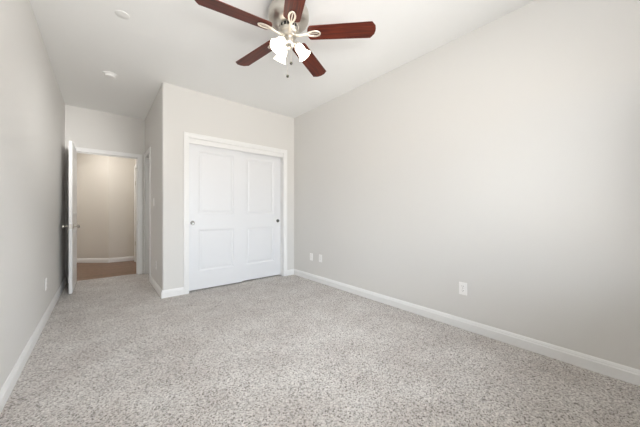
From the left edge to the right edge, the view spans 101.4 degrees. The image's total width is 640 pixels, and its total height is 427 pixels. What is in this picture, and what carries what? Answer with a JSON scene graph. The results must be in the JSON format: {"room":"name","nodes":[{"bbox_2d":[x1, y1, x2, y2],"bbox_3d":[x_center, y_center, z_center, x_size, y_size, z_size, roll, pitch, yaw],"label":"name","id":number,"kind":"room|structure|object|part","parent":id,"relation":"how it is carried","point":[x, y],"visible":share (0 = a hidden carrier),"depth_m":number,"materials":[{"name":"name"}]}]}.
{"room":"empty bedroom","nodes":[
{"label":"empty bedroom","id":0,"kind":"room"},
{"bbox_2d":[0,0,64,389],"bbox_3d":[-2.032,-0.285,1.669,0.120,2.740,6.245,0,0,-40],"label":"wall","id":1,"kind":"structure","parent":0,"point":[32,105],"depth_m":1.99,"materials":[{"name":"white paint"}]},
{"bbox_2d":[0,277,65,413],"bbox_3d":[-1.980,1.037,1.712,0.015,0.096,6.005,0,0,-40],"label":"baseboard","id":2,"kind":"structure","parent":1,"relation":"attached to","point":[10,382],"depth_m":1.90,"materials":[{"name":"white paint"}]},
{"bbox_2d":[65,105,144,282],"bbox_3d":[-3.205,-0.285,4.677,1.925,2.740,0.120,0,0,-40],"label":"wall","id":3,"kind":"structure","parent":0,"point":[87,128],"depth_m":4.29,"materials":[{"name":"white paint"}]},
{"bbox_2d":[68,146,150,282],"bbox_3d":[-3.262,0.027,4.160,1.114,2.116,0.850,0,0,-40],"label":"door frame","id":4,"kind":"structure","parent":3,"relation":"attached to","point":[138,157],"depth_m":4.61,"materials":[{"name":"white paint"}]},
{"bbox_2d":[62,141,79,293],"bbox_3d":[-3.553,0.063,3.770,0.179,2.020,0.825,0,0,-40],"label":"door","id":5,"kind":"structure","parent":4,"relation":"attached to","point":[72,226],"depth_m":3.49,"materials":[{"name":"white paint"}]},
{"bbox_2d":[77,153,133,257],"bbox_3d":[-5.260,-0.285,5.758,2.117,2.740,0.349,0,0,-6],"label":"wall","id":6,"kind":"structure","parent":0,"point":[105,184],"depth_m":5.66,"materials":[{"name":"grey paint"}]},
{"bbox_2d":[77,256,133,262],"bbox_3d":[-5.221,1.037,5.684,2.078,0.096,0.255,0,0,-8],"label":"baseboard","id":7,"kind":"structure","parent":6,"relation":"attached to","point":[130,258],"depth_m":5.66,"materials":[{"name":"white paint"}]},
{"bbox_2d":[134,86,160,287],"bbox_3d":[-3.137,-0.285,4.767,0.145,2.740,3.442,0,0,-40],"label":"wall","id":8,"kind":"structure","parent":0,"point":[153,119],"depth_m":3.76,"materials":[{"name":"white paint"}]},
{"bbox_2d":[134,165,135,261],"bbox_3d":[-3.832,0.029,5.476,0.017,2.111,0.852,0,0,-40],"label":"door frame","id":9,"kind":"structure","parent":8,"relation":"attached to","point":[135,165],"depth_m":5.77,"materials":[{"name":"white paint"}]},
{"bbox_2d":[150,276,162,297],"bbox_3d":[-2.327,1.037,3.708,0.015,0.096,1.041,0,0,-40],"label":"baseboard","id":10,"kind":"structure","parent":8,"relation":"attached to","point":[155,285],"depth_m":3.61,"materials":[{"name":"white paint"}]},
{"bbox_2d":[161,82,293,289],"bbox_3d":[-1.264,-0.285,4.009,2.005,2.740,0.120,0,0,-40],"label":"wall","id":11,"kind":"structure","parent":0,"point":[183,110],"depth_m":3.51,"materials":[{"name":"white paint"}]},
{"bbox_2d":[162,287,183,297],"bbox_3d":[-1.903,1.037,3.389,0.254,0.096,0.015,0,0,-40],"label":"baseboard","id":12,"kind":"structure","parent":11,"relation":"attached to","point":[177,291],"depth_m":3.38,"materials":[{"name":"white paint"}]},
{"bbox_2d":[189,143,241,290],"bbox_3d":[-1.503,0.042,3.809,0.760,2.050,0.039,0,0,-40],"label":"door","id":13,"kind":"structure","parent":11,"relation":"in","point":[215,174],"depth_m":3.79,"materials":[{"name":"white paint"}]},
{"bbox_2d":[184,132,286,293],"bbox_3d":[-1.224,0.007,4.031,1.612,2.156,0.137,0,0,-40],"label":"door frame","id":14,"kind":"structure","parent":11,"relation":"attached to","point":[192,138],"depth_m":3.93,"materials":[{"name":"white paint"}]},
{"bbox_2d":[242,152,279,280],"bbox_3d":[-0.979,0.042,4.298,0.745,2.050,0.039,0,0,-40],"label":"door","id":15,"kind":"structure","parent":11,"relation":"in","point":[260,173],"depth_m":4.28,"materials":[{"name":"white paint"}]},
{"bbox_2d":[287,269,293,275],"bbox_3d":[-0.508,1.037,4.550,0.151,0.096,0.015,0,0,-40],"label":"baseboard","id":16,"kind":"structure","parent":11,"relation":"attached to","point":[291,271],"depth_m":4.54,"materials":[{"name":"white paint"}]},
{"bbox_2d":[30,0,533,119],"bbox_3d":[-0.802,-1.715,2.653,3.270,0.120,6.185,0,0,-40],"label":"ceiling","id":17,"kind":"structure","parent":0,"point":[187,44],"depth_m":2.60,"materials":[{"name":"white paint"}]},
{"bbox_2d":[102,71,117,78],"bbox_3d":[-2.511,-1.634,3.134,0.144,0.042,0.144,0,0,-40],"label":"smoke detector","id":18,"kind":"object","parent":17,"relation":"attached to","point":[110,75],"visible":1,"depth_m":3.10,"materials":[{"name":"white plastic"}]},
{"bbox_2d":[115,10,129,18],"bbox_3d":[-1.653,-1.652,2.192,0.100,0.006,0.100,0,0,-40],"label":"cover plate","id":19,"kind":"object","parent":17,"relation":"attached to","point":[119,13],"visible":1,"depth_m":2.18,"materials":[{"name":"white"}]},
{"bbox_2d":[195,0,375,77],"bbox_3d":[-0.288,-1.360,2.083,1.289,0.590,1.295,0,0,-40],"label":"ceiling fan","id":20,"kind":"object","parent":17,"relation":"hanging from","point":[288,18],"visible":1,"depth_m":2.03,"materials":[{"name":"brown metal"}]},
{"bbox_3d":[-0.601,-1.419,1.865,0.534,0.006,0.146,0,11,-32],"label":"fan blade","id":21,"kind":"part","parent":20,"relation":"part of","materials":[{"name":"brown wood"}]},
{"bbox_3d":[-0.565,-1.419,2.352,0.534,0.006,0.146,0,11,40],"label":"fan blade","id":22,"kind":"part","parent":20,"relation":"part of","materials":[{"name":"brown wood"}]},
{"bbox_3d":[-0.314,-1.287,1.994,0.124,0.127,0.107,0,0,-40],"label":"lamp shade","id":23,"kind":"part","parent":20,"relation":"part of","materials":[{"name":"white glass"}]},
{"bbox_3d":[-0.323,-1.287,2.164,0.108,0.127,0.124,0,0,-40],"label":"lamp shade","id":24,"kind":"part","parent":20,"relation":"part of","materials":[{"name":"white glass"}]},
{"bbox_3d":[-0.149,-1.419,1.680,0.146,0.006,0.534,11,-3,-13],"label":"fan blade","id":25,"kind":"part","parent":20,"relation":"part of","materials":[{"name":"brown wood"}]},
{"bbox_3d":[-0.134,-1.287,2.099,0.121,0.127,0.110,0,0,-40],"label":"lamp shade","id":26,"kind":"part","parent":20,"relation":"part of","materials":[{"name":"white glass"}]},
{"bbox_3d":[-0.090,-1.419,2.467,0.146,0.006,0.534,-12,-4,22],"label":"fan blade","id":27,"kind":"part","parent":20,"relation":"part of","materials":[{"name":"brown wood"}]},
{"bbox_3d":[0.166,-1.419,2.052,0.534,0.006,0.146,0,-11,4],"label":"fan blade","id":28,"kind":"part","parent":20,"relation":"part of","materials":[{"name":"brown wood"}]},
{"bbox_2d":[0,260,639,426],"bbox_3d":[-2.277,1.145,3.608,4.315,0.120,9.540,0,0,-40],"label":"floor","id":29,"kind":"structure","parent":0,"point":[275,350],"depth_m":1.82,"materials":[{"name":"carpet"}]},
{"bbox_2d":[294,0,639,369],"bbox_3d":[0.739,-0.285,3.263,0.120,2.740,5.150,0,0,-40],"label":"wall","id":30,"kind":"structure","parent":0,"point":[501,160],"depth_m":2.20,"materials":[{"name":"white paint"}]},
{"bbox_2d":[459,282,466,295],"bbox_3d":[1.335,0.711,2.446,0.008,0.115,0.070,0,0,-40],"label":"wall outlet","id":31,"kind":"object","parent":30,"relation":"attached to","point":[462,286],"visible":1,"depth_m":2.44,"materials":[{"name":"white plastic"}]},
{"bbox_2d":[294,269,639,385],"bbox_3d":[0.898,1.037,2.966,0.015,0.096,4.250,0,0,-40],"label":"baseboard","id":32,"kind":"structure","parent":30,"relation":"attached to","point":[608,368],"depth_m":2.18,"materials":[{"name":"white paint"}]}
]}

